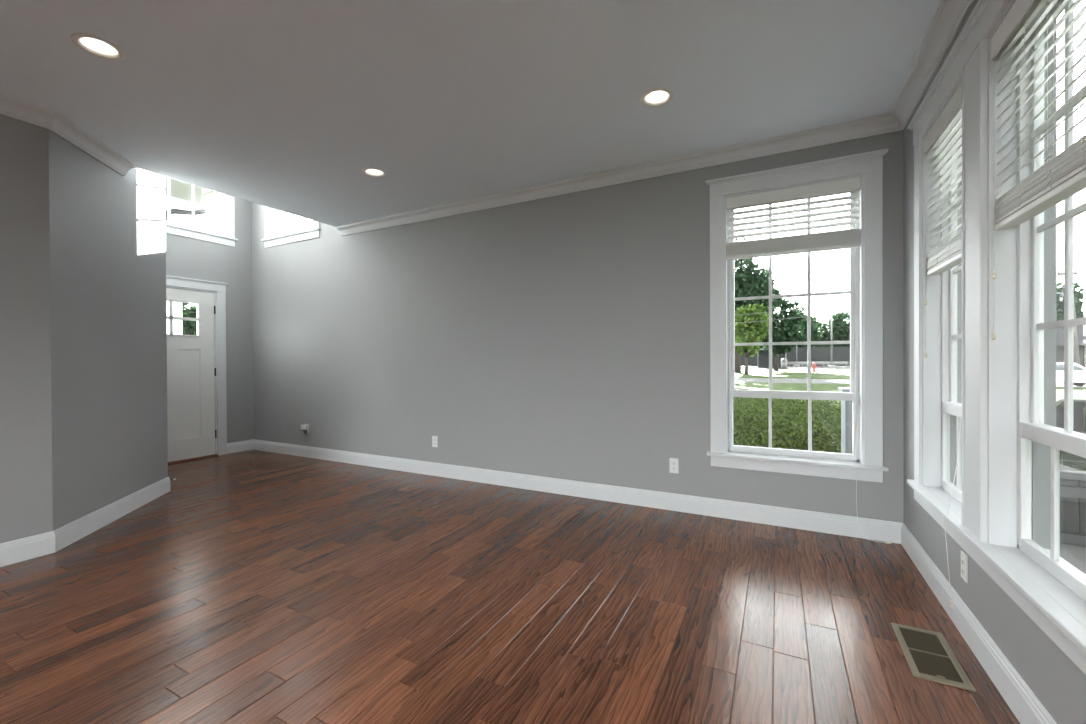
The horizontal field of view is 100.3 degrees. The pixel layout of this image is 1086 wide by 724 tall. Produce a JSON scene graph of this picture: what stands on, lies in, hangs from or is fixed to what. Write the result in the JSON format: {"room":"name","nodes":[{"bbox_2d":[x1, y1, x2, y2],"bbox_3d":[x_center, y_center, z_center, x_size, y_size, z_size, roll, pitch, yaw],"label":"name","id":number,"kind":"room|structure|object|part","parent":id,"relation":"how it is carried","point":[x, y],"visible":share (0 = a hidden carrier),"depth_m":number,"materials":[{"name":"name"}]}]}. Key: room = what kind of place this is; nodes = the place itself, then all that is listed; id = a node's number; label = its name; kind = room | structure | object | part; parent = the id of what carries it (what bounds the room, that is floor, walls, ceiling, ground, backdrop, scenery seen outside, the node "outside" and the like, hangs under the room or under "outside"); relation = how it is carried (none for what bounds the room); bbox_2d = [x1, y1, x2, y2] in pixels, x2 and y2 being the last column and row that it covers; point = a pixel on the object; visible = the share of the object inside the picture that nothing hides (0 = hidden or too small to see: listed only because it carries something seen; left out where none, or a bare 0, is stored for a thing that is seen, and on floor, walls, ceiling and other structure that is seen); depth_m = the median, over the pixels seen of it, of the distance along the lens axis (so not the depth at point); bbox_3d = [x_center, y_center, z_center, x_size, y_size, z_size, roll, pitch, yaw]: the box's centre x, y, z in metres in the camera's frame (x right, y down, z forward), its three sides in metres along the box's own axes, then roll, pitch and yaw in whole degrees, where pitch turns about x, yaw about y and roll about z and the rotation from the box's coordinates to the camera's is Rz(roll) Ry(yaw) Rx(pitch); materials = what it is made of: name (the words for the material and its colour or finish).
{"room":"empty living room","nodes":[
{"label":"empty living room","id":0,"kind":"room"},
{"bbox_2d":[0,114,52,542],"bbox_3d":[-4.606,-0.227,0.078,0.160,3.090,6.305,0,0,27],"label":"wall","id":1,"kind":"structure","parent":0,"point":[26,501],"depth_m":2.74,"materials":[{"name":"grey paint"}]},
{"bbox_2d":[48,129,167,530],"bbox_3d":[-3.357,-1.407,3.474,0.165,5.400,1.378,0,0,-16],"label":"wall","id":2,"kind":"structure","parent":0,"point":[108,229],"depth_m":3.33,"materials":[{"name":"grey paint"}]},
{"bbox_2d":[0,477,169,566],"bbox_3d":[-4.375,1.145,0.855,1.883,0.134,7.673,0,0,10],"label":"baseboard","id":3,"kind":"structure","parent":2,"relation":"attached to","point":[15,551],"depth_m":3.02,"materials":[{"name":"white paint"}]},
{"bbox_2d":[166,197,253,442],"bbox_3d":[-4.387,-1.410,5.440,0.170,5.406,1.645,0,0,27],"label":"wall","id":4,"kind":"structure","parent":0,"point":[186,257],"depth_m":5.93,"materials":[{"name":"grey paint"}]},
{"bbox_2d":[166,275,227,463],"bbox_3d":[-4.393,0.093,5.335,0.231,2.192,1.209,0,0,27],"label":"door","id":5,"kind":"structure","parent":4,"relation":"in","point":[196,364],"depth_m":5.56,"materials":[{"name":"white paint"}]},
{"bbox_3d":[-4.375,-0.519,5.321,0.050,0.429,0.607,0,0,27],"label":"lite frame","id":6,"kind":"part","parent":5,"relation":"part of","materials":[{"name":"white paint"}]},
{"bbox_3d":[-4.292,0.383,5.484,0.036,1.084,0.254,0,0,27],"label":"recessed panel","id":7,"kind":"part","parent":5,"relation":"part of","materials":[{"name":"white paint"}]},
{"bbox_2d":[165,177,237,246],"bbox_3d":[-4.343,-2.694,5.470,0.215,2.389,1.132,0,0,27],"label":"window","id":8,"kind":"structure","parent":4,"relation":"in","point":[224,233],"depth_m":5.76,"materials":[{"name":"white paint"}]},
{"bbox_3d":[-4.387,-2.675,5.494,0.035,2.108,0.810,0,0,27],"label":"fixed sash","id":9,"kind":"part","parent":8,"relation":"part of","materials":[{"name":"white plastic"}]},
{"bbox_3d":[-4.391,-2.678,5.495,0.078,2.148,0.854,0,0,27],"label":"frame","id":10,"kind":"part","parent":8,"relation":"part of","materials":[{"name":"white plastic"}]},
{"bbox_3d":[-4.282,-2.739,5.438,0.024,2.270,1.078,0,0,27],"label":"casing","id":11,"kind":"part","parent":8,"relation":"part of","materials":[{"name":"white paint"}]},
{"bbox_2d":[227,439,252,453],"bbox_3d":[-3.993,1.115,5.988,0.016,0.134,0.346,0,0,27],"label":"baseboard","id":12,"kind":"structure","parent":4,"relation":"attached to","point":[234,447],"depth_m":5.97,"materials":[{"name":"white paint"}]},
{"bbox_2d":[0,0,941,226],"bbox_3d":[-2.064,-1.661,0.180,5.255,0.250,8.845,0,0,27],"label":"ceiling","id":13,"kind":"structure","parent":0,"point":[282,105],"depth_m":2.52,"materials":[{"name":"white paint"}]},
{"bbox_2d":[71,33,125,59],"bbox_3d":[-2.179,-1.574,2.225,0.194,0.068,0.194,0,0,27],"label":"recessed light","id":14,"kind":"object","parent":13,"relation":"in","point":[92,44],"visible":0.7,"depth_m":2.25,"materials":[{"name":"white plastic"}]},
{"bbox_2d":[362,167,386,176],"bbox_3d":[-1.384,-1.587,3.726,0.194,0.068,0.194,0,0,27],"label":"recessed light","id":15,"kind":"object","parent":13,"relation":"in","point":[370,171],"visible":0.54,"depth_m":3.77,"materials":[{"name":"white plastic"}]},
{"bbox_2d":[640,88,673,106],"bbox_3d":[0.673,-1.591,2.679,0.194,0.068,0.194,0,0,27],"label":"recessed light","id":16,"kind":"object","parent":13,"relation":"in","point":[656,97],"visible":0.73,"depth_m":2.72,"materials":[{"name":"white"}]},
{"bbox_2d":[0,449,1019,723],"bbox_3d":[-2.857,1.256,0.615,7.175,0.100,8.945,0,0,27],"label":"floor","id":17,"kind":"structure","parent":0,"point":[268,588],"depth_m":2.11,"materials":[{"name":"brown wood"}]},
{"bbox_2d":[247,450,270,453],"bbox_3d":[-3.714,1.177,5.935,0.330,0.008,0.115,0,0,27],"label":"floor vent","id":18,"kind":"object","parent":17,"relation":"in","point":[253,451],"visible":1,"depth_m":5.93,"materials":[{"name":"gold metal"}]},
{"bbox_2d":[891,622,975,691],"bbox_3d":[1.554,1.173,1.828,0.178,0.008,0.385,0,0,27],"label":"floor vent","id":19,"kind":"object","parent":17,"relation":"in","point":[927,653],"visible":1,"depth_m":1.80,"materials":[{"name":"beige metal"}]},
{"bbox_2d":[252,130,903,522],"bbox_3d":[-0.775,-1.427,4.591,7.365,5.400,0.170,0,0,27],"label":"wall","id":20,"kind":"structure","parent":0,"point":[564,336],"depth_m":4.11,"materials":[{"name":"grey paint"}]},
{"bbox_2d":[261,206,320,247],"bbox_3d":[-3.159,-2.702,5.784,1.134,2.389,0.215,0,0,27],"label":"window","id":21,"kind":"structure","parent":20,"relation":"in","point":[273,218],"depth_m":5.90,"materials":[{"name":"white paint"}]},
{"bbox_3d":[-3.134,-2.686,5.832,0.856,2.148,0.078,0,0,27],"label":"frame","id":22,"kind":"part","parent":21,"relation":"part of","materials":[{"name":"white plastic"}]},
{"bbox_3d":[-3.135,-2.684,5.829,0.812,2.108,0.035,0,0,27],"label":"fixed sash","id":23,"kind":"part","parent":21,"relation":"part of","materials":[{"name":"white plastic"}]},
{"bbox_2d":[432,436,437,446],"bbox_3d":[-1.118,0.822,4.686,0.070,0.116,0.009,0,0,27],"label":"wall outlet","id":24,"kind":"object","parent":20,"relation":"attached to","point":[434,438],"visible":1,"depth_m":4.68,"materials":[{"name":"white plastic"}]},
{"bbox_2d":[253,439,902,543],"bbox_3d":[-0.805,1.107,4.522,7.025,0.134,0.016,0,0,27],"label":"baseboard","id":25,"kind":"structure","parent":20,"relation":"attached to","point":[873,529],"depth_m":3.72,"materials":[{"name":"white paint"}]},
{"bbox_2d":[669,458,678,472],"bbox_3d":[1.031,0.817,3.572,0.070,0.116,0.009,0,0,27],"label":"wall outlet","id":26,"kind":"object","parent":20,"relation":"attached to","point":[673,462],"visible":1,"depth_m":3.57,"materials":[{"name":"white plastic"}]},
{"bbox_2d":[706,149,888,482],"bbox_3d":[1.768,-0.291,3.252,1.112,2.152,0.215,0,0,27],"label":"window","id":27,"kind":"structure","parent":20,"relation":"in","point":[865,394],"depth_m":3.15,"materials":[{"name":"white paint"}]},
{"bbox_3d":[1.793,-0.476,3.301,0.790,1.464,0.028,0,0,27],"label":"sash","id":28,"kind":"part","parent":27,"relation":"part of","materials":[{"name":"white plastic"}]},
{"bbox_3d":[1.784,0.440,3.280,0.790,0.458,0.029,0,0,27],"label":"sash","id":29,"kind":"part","parent":27,"relation":"part of","materials":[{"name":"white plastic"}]},
{"bbox_3d":[1.793,-0.275,3.299,0.834,1.911,0.078,0,0,27],"label":"frame","id":30,"kind":"part","parent":27,"relation":"part of","materials":[{"name":"white plastic"}]},
{"bbox_2d":[726,177,890,543],"bbox_3d":[1.812,-0.030,3.169,0.982,2.395,0.123,0,0,27],"label":"window blind","id":31,"kind":"object","parent":27,"relation":"attached to","point":[848,238],"visible":1,"depth_m":3.19,"materials":[{"name":"white plastic"}]},
{"bbox_3d":[1.450,-0.982,3.379,0.050,0.390,0.070,0,0,27],"label":"ladder cord","id":32,"kind":"part","parent":31,"relation":"part of","materials":[{"name":"white fabric"}]},
{"bbox_3d":[1.756,-0.782,3.230,0.826,0.021,0.052,0,0,27],"label":"rail","id":33,"kind":"part","parent":31,"relation":"part of","materials":[{"name":"white plastic"}]},
{"bbox_3d":[1.854,-0.983,3.170,0.050,0.390,0.069,0,0,27],"label":"ladder cord","id":34,"kind":"part","parent":31,"relation":"part of","materials":[{"name":"white fabric"}]},
{"bbox_3d":[2.138,0.012,2.969,0.155,2.308,0.063,0,0,27],"label":"pull cord","id":35,"kind":"part","parent":31,"relation":"part of","materials":[{"name":"white plastic"}]},
{"bbox_3d":[-2.930,0.826,5.624,0.070,0.116,0.009,0,0,27],"label":"wall outlet","id":36,"kind":"object","parent":20,"relation":"attached to","visible":0},
{"bbox_2d":[301,424,306,433],"bbox_3d":[-2.959,0.832,5.612,0.066,0.111,0.040,0,0,27],"label":"plug","id":37,"kind":"object","parent":36,"relation":"attached to","point":[303,427],"visible":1,"depth_m":5.60,"materials":[{"name":"white plastic"}]},
{"bbox_2d":[903,0,1085,723],"bbox_3d":[0.351,-0.246,-1.060,0.170,3.090,8.845,0,0,27],"label":"wall","id":38,"kind":"structure","parent":0,"point":[1051,675],"depth_m":1.85,"materials":[{"name":"grey paint"}]},
{"bbox_2d":[0,0,973,235],"bbox_3d":[-2.072,-1.491,0.186,5.275,0.089,8.845,0,0,27],"label":"crown molding","id":39,"kind":"structure","parent":38,"relation":"attached to","point":[949,16],"depth_m":3.15,"materials":[{"name":"white paint"}]},
{"bbox_2d":[922,78,961,518],"bbox_3d":[2.023,-0.275,2.167,0.181,1.932,0.691,0,0,27],"label":"window","id":40,"kind":"structure","parent":38,"relation":"in","point":[942,315],"depth_m":2.46,"materials":[{"name":"white paint"}]},
{"bbox_3d":[2.046,-0.270,2.155,0.078,1.911,0.657,0,0,27],"label":"frame","id":41,"kind":"part","parent":40,"relation":"part of","materials":[{"name":"white plastic"}]},
{"bbox_3d":[2.026,0.445,2.171,0.029,0.458,0.613,0,0,27],"label":"sash","id":42,"kind":"part","parent":40,"relation":"part of","materials":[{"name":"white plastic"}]},
{"bbox_3d":[2.048,-0.471,2.152,0.028,1.464,0.613,0,0,27],"label":"sash","id":43,"kind":"part","parent":40,"relation":"part of","materials":[{"name":"white plastic"}]},
{"bbox_2d":[961,550,967,582],"bbox_3d":[1.816,0.883,1.958,0.009,0.116,0.070,0,0,27],"label":"wall outlet","id":44,"kind":"object","parent":38,"relation":"attached to","point":[964,558],"visible":1,"depth_m":1.95,"materials":[{"name":"white plastic"}]},
{"bbox_2d":[901,523,1056,723],"bbox_3d":[0.276,1.132,-1.009,0.016,0.134,8.845,0,0,27],"label":"baseboard","id":45,"kind":"structure","parent":38,"relation":"attached to","point":[1026,707],"depth_m":1.76,"materials":[{"name":"white paint"}]},
{"bbox_2d":[907,0,1085,674],"bbox_3d":[1.801,-0.283,1.786,0.226,2.152,1.816,0,0,27],"label":"window","id":46,"kind":"structure","parent":38,"relation":"in","point":[1025,443],"depth_m":1.69,"materials":[{"name":"white paint"}]},
{"bbox_2d":[924,83,961,608],"bbox_3d":[1.951,-0.067,2.207,0.124,2.312,0.655,0,0,27],"label":"window blind","id":47,"kind":"object","parent":46,"relation":"attached to","point":[947,256],"visible":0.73,"depth_m":2.23,"materials":[{"name":"white plastic"}]},
{"bbox_3d":[2.094,-0.831,2.428,0.070,0.687,0.053,0,0,27],"label":"ladder cord","id":48,"kind":"part","parent":47,"relation":"part of","materials":[{"name":"white fabric"}]},
{"bbox_3d":[2.013,-0.830,2.271,0.069,0.687,0.049,0,0,27],"label":"ladder cord","id":49,"kind":"part","parent":47,"relation":"part of","materials":[{"name":"white fabric"}]},
{"bbox_3d":[1.978,-0.480,2.188,0.052,0.021,0.649,0,0,27],"label":"rail","id":50,"kind":"part","parent":47,"relation":"part of","materials":[{"name":"white"}]},
{"bbox_3d":[1.817,0.290,1.994,0.082,1.550,0.010,0,0,36],"label":"pull cord","id":51,"kind":"part","parent":47,"relation":"part of","materials":[{"name":"white plastic"}]},
{"bbox_3d":[1.734,-0.327,1.820,0.024,2.033,1.762,0,0,27],"label":"casing","id":52,"kind":"part","parent":46,"relation":"part of","materials":[{"name":"white paint"}]},
{"bbox_3d":[1.733,-0.272,1.821,0.026,1.923,0.200,0,0,27],"label":"post","id":53,"kind":"part","parent":46,"relation":"part of","materials":[{"name":"white paint"}]},
{"bbox_2d":[991,0,1085,339],"bbox_3d":[1.567,-0.648,1.408,0.070,1.137,0.654,0,0,27],"label":"window blind","id":54,"kind":"object","parent":46,"relation":"attached to","point":[1063,176],"visible":1,"depth_m":1.46,"materials":[{"name":"white plastic"}]},
{"bbox_3d":[1.694,-0.628,1.703,0.003,1.010,0.002,0,0,27],"label":"pull cord","id":55,"kind":"part","parent":54,"relation":"part of","materials":[{"name":"white fabric"}]},
{"bbox_3d":[1.689,-0.840,1.645,0.070,0.658,0.053,0,0,27],"label":"ladder cord","id":56,"kind":"part","parent":54,"relation":"part of","materials":[{"name":"white fabric"}]},
{"bbox_3d":[1.608,-0.838,1.488,0.069,0.658,0.049,0,0,27],"label":"ladder cord","id":57,"kind":"part","parent":54,"relation":"part of","materials":[{"name":"white fabric"}]},
{"bbox_3d":[1.573,-0.503,1.406,0.052,0.021,0.649,0,0,27],"label":"rail","id":58,"kind":"part","parent":54,"relation":"part of","materials":[{"name":"white"}]},
{"bbox_3d":[1.523,-0.837,1.325,0.070,0.658,0.045,0,0,27],"label":"ladder cord","id":59,"kind":"part","parent":54,"relation":"part of","materials":[{"name":"white fabric"}]},
{"bbox_3d":[1.444,-0.836,1.172,0.070,0.658,0.045,0,0,27],"label":"ladder cord","id":60,"kind":"part","parent":54,"relation":"part of","materials":[{"name":"white fabric"}]},
{"bbox_3d":[1.641,-0.263,1.373,0.078,1.911,0.657,0,0,27],"label":"frame","id":61,"kind":"part","parent":46,"relation":"part of","materials":[{"name":"white plastic"}]},
{"bbox_3d":[1.621,0.451,1.389,0.029,0.458,0.613,0,0,27],"label":"sash","id":62,"kind":"part","parent":46,"relation":"part of","materials":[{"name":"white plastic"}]},
{"bbox_3d":[1.643,-0.465,1.370,0.028,1.464,0.613,0,0,27],"label":"sash","id":63,"kind":"part","parent":46,"relation":"part of","materials":[{"name":"white plastic"}]},
{"label":"outside","id":64,"kind":"structure","parent":0,"visible":0},
{"bbox_2d":[733,368,1085,450],"bbox_3d":[14.408,1.689,6.065,260.000,0.300,144.000,0,0,27],"label":"lawn","id":65,"kind":"structure","parent":64,"point":[821,373],"depth_m":27.51,"materials":[{"name":"green plant"}]},
{"bbox_2d":[182,303,196,334],"bbox_3d":[-6.121,0.141,7.779,1.567,2.991,1.824,0,0,27],"label":"leafy shrub","id":66,"kind":"object","parent":65,"relation":"on","point":[188,327],"visible":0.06,"depth_m":7.67,"materials":[{"name":"green plant"}]},
{"bbox_2d":[165,176,214,220],"bbox_3d":[-7.309,-1.032,6.982,3.600,5.350,3.390,0,0,27],"label":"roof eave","id":67,"kind":"object","parent":65,"relation":"on","point":[178,189],"visible":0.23,"depth_m":7.63,"materials":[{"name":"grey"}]},
{"bbox_2d":[735,303,773,374],"bbox_3d":[21.229,-2.335,46.552,4.518,7.452,4.745,0,0,27],"label":"leafy tree","id":68,"kind":"object","parent":65,"relation":"on","point":[758,331],"visible":0.82,"depth_m":46.04,"materials":[{"name":"green plant"}]},
{"bbox_2d":[734,237,778,372],"bbox_3d":[22.712,-6.736,52.995,8.643,16.175,9.435,0,0,27],"label":"leafy tree","id":69,"kind":"object","parent":65,"relation":"on","point":[749,281],"visible":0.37,"depth_m":50.20,"materials":[{"name":"green plant"}]},
{"bbox_3d":[22.685,-8.875,52.992,8.680,12.055,9.435,0,0,27],"label":"crown","id":70,"kind":"part","parent":69,"relation":"part of","materials":[{"name":"green plant"}]},
{"bbox_2d":[757,349,785,367],"bbox_3d":[38.114,-0.589,75.531,4.400,3.250,2.200,0,0,27],"label":"shelter","id":71,"kind":"object","parent":65,"relation":"on","point":[762,357],"visible":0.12,"depth_m":76.64,"materials":[{"name":"metal"}]},
{"bbox_2d":[757,288,804,370],"bbox_3d":[30.076,-4.235,58.404,6.667,11.034,6.828,0,0,27],"label":"leafy tree","id":72,"kind":"object","parent":65,"relation":"on","point":[784,331],"visible":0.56,"depth_m":57.03,"materials":[{"name":"green plant"}]},
{"bbox_2d":[781,359,786,368],"bbox_3d":[36.849,0.277,69.323,0.940,1.600,0.926,0,0,27],"label":"litter bin","id":73,"kind":"object","parent":65,"relation":"on","point":[783,361],"visible":0.96,"depth_m":68.97,"materials":[{"name":"grey metal"}]},
{"bbox_2d":[811,362,816,371],"bbox_3d":[32.114,0.617,53.725,0.640,1.140,0.540,0,0,27],"label":"fire hydrant","id":74,"kind":"object","parent":65,"relation":"on","point":[813,366],"visible":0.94,"depth_m":53.62,"materials":[{"name":"red metal"}]},
{"bbox_2d":[827,278,835,368],"bbox_3d":[44.173,-5.871,69.421,1.100,13.820,1.100,0,0,27],"label":"street lamp","id":75,"kind":"object","parent":65,"relation":"on","point":[831,366],"visible":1,"depth_m":69.34,"materials":[{"name":"metal"}]},
{"bbox_2d":[838,387,852,453],"bbox_3d":[3.945,0.960,5.567,0.500,1.270,0.460,0,0,27],"label":"post","id":76,"kind":"object","parent":65,"relation":"on","point":[846,406],"visible":0.17,"depth_m":5.48,"materials":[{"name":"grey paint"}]},
{"bbox_3d":[3.941,0.349,5.563,0.500,0.050,0.460,0,0,27],"label":"lid","id":77,"kind":"part","parent":76,"relation":"part of","materials":[{"name":"grey metal"}]},
{"bbox_3d":[3.850,0.971,5.384,0.380,1.050,0.012,0,0,27],"label":"door panel","id":78,"kind":"part","parent":76,"relation":"part of","materials":[{"name":"white wood"}]},
{"bbox_2d":[733,397,1062,452],"bbox_3d":[10.052,1.460,11.697,12.858,0.210,16.121,0,0,27],"label":"hedge","id":79,"kind":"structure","parent":65,"relation":"on","point":[789,434],"depth_m":10.68,"materials":[{"name":"green plant"}]},
{"bbox_2d":[741,269,1079,364],"bbox_3d":[10.084,-2.557,45.436,61.122,8.021,0.585,0,0,27],"label":"utility pole","id":80,"kind":"object","parent":65,"relation":"on","point":[1075,335],"visible":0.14,"depth_m":31.42,"materials":[{"name":"brown wood"}]},
{"bbox_2d":[1056,325,1085,367],"bbox_3d":[52.425,-1.129,38.155,19.000,4.600,7.200,0,0,27],"label":"building","id":81,"kind":"structure","parent":65,"relation":"on","point":[1081,330],"depth_m":38.90,"materials":[{"name":"grey"}]},
{"bbox_2d":[1060,460,1085,574],"bbox_3d":[-0.560,1.450,5.918,19.810,0.330,5.834,0,0,14],"label":"patio","id":82,"kind":"structure","parent":65,"relation":"on","point":[1075,555],"depth_m":3.20,"materials":[{"name":"concrete"}]},
{"bbox_2d":[166,301,181,334],"bbox_3d":[-5.367,0.186,6.487,0.280,2.900,0.360,0,0,27],"label":"porch column","id":83,"kind":"structure","parent":82,"relation":"on","point":[177,306],"depth_m":6.49,"materials":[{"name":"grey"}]},
{"bbox_2d":[1056,399,1085,470],"bbox_3d":[5.001,0.850,3.992,0.568,1.001,0.594,0,0,19],"label":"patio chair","id":84,"kind":"object","parent":82,"relation":"on","point":[1079,405],"visible":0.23,"depth_m":4.24,"materials":[{"name":"grey metal"}]},
{"bbox_3d":[5.077,0.638,4.210,0.568,0.581,0.128,0,0,19],"label":"frame","id":85,"kind":"part","parent":84,"relation":"part of","materials":[{"name":"grey metal"}]},
{"bbox_3d":[4.982,0.936,3.939,0.540,0.025,0.480,0,0,19],"label":"seat","id":86,"kind":"part","parent":84,"relation":"part of","materials":[{"name":"fabric"}]},
{"bbox_2d":[1060,469,1085,546],"bbox_3d":[5.059,1.079,2.749,3.950,0.550,0.140,0,0,27],"label":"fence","id":87,"kind":"object","parent":82,"relation":"on","point":[1072,482],"visible":0.06,"depth_m":3.35,"materials":[{"name":"grey wood"}]},
{"bbox_3d":[5.057,0.830,2.748,3.950,0.050,0.140,0,0,27],"label":"rail","id":88,"kind":"part","parent":87,"relation":"part of","materials":[{"name":"grey"}]},
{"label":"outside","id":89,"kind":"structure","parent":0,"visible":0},
{"bbox_2d":[735,378,1085,387],"bbox_3d":[26.758,1.521,29.905,260.000,0.250,9.300,0,0,27],"label":"street","id":90,"kind":"structure","parent":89,"point":[757,380],"depth_m":33.38,"materials":[{"name":"grey asphalt"}]},
{"bbox_2d":[1056,363,1085,386],"bbox_3d":[28.993,0.705,25.756,4.389,1.395,1.780,0,0,27],"label":"parked car","id":91,"kind":"object","parent":90,"relation":"on","point":[1079,372],"visible":0.18,"depth_m":24.78,"materials":[{"name":"white paint"}]},
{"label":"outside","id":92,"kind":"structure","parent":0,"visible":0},
{"bbox_2d":[741,366,849,368],"bbox_3d":[71.904,0.777,117.053,260.000,0.320,106.000,0,0,27],"label":"parking lot","id":93,"kind":"structure","parent":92,"point":[825,367],"depth_m":81.20,"materials":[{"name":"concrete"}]},
{"bbox_2d":[740,346,849,365],"bbox_3d":[41.558,-0.980,88.920,112.000,3.950,0.150,0,0,27],"label":"fence","id":94,"kind":"object","parent":93,"relation":"on","point":[817,353],"visible":0.02,"depth_m":84.15,"materials":[{"name":"black"}]},
{"bbox_2d":[787,362,804,367],"bbox_3d":[42.637,0.460,77.082,3.200,1.050,0.500,0,0,27],"label":"park bench","id":95,"kind":"object","parent":93,"relation":"on","point":[802,363],"visible":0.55,"depth_m":77.04,"materials":[{"name":"concrete"}]},
{"bbox_3d":[42.739,0.133,77.280,3.200,0.400,0.050,0,0,27],"label":"backrest","id":96,"kind":"part","parent":95,"relation":"part of","materials":[{"name":"concrete"}]},
{"bbox_2d":[793,325,799,366],"bbox_3d":[46.893,-4.064,83.794,1.100,10.020,1.100,0,0,27],"label":"street lamp","id":97,"kind":"object","parent":93,"relation":"on","point":[794,365],"visible":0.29,"depth_m":83.72,"materials":[{"name":"metal"}]},
{"bbox_2d":[788,307,822,346],"bbox_3d":[54.351,-5.473,96.303,9.006,12.852,9.659,0,0,27],"label":"tree","id":98,"kind":"object","parent":93,"relation":"on","point":[815,333],"visible":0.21,"depth_m":92.78,"materials":[{"name":"green plant"}]},
{"bbox_2d":[805,361,825,367],"bbox_3d":[46.398,0.439,77.386,3.200,1.050,0.500,0,0,27],"label":"park bench","id":99,"kind":"object","parent":93,"relation":"on","point":[816,362],"visible":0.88,"depth_m":77.31,"materials":[{"name":"concrete"}]},
{"bbox_3d":[46.500,0.113,77.584,3.200,0.400,0.050,0,0,27],"label":"backrest","id":100,"kind":"part","parent":99,"relation":"part of","materials":[{"name":"concrete"}]},
{"bbox_2d":[815,311,849,346],"bbox_3d":[65.951,-5.298,102.212,9.631,12.320,10.802,0,0,27],"label":"tree","id":101,"kind":"object","parent":93,"relation":"on","point":[840,326],"visible":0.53,"depth_m":99.56,"materials":[{"name":"green plant"}]},
{"bbox_2d":[826,361,847,367],"bbox_3d":[49.788,0.426,76.756,3.200,1.050,0.500,0,0,27],"label":"park bench","id":102,"kind":"object","parent":93,"relation":"on","point":[827,362],"visible":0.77,"depth_m":76.83,"materials":[{"name":"concrete"}]},
{"bbox_3d":[49.890,0.099,76.954,3.200,0.400,0.050,0,0,27],"label":"backrest","id":103,"kind":"part","parent":102,"relation":"part of","materials":[{"name":"concrete"}]},
{"bbox_2d":[1056,282,1085,320],"bbox_3d":[87.936,-6.160,74.470,8.871,14.541,10.129,0,0,27],"label":"tree","id":104,"kind":"object","parent":93,"relation":"on","point":[1078,295],"visible":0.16,"depth_m":73.59,"materials":[{"name":"green plant"}]}
]}

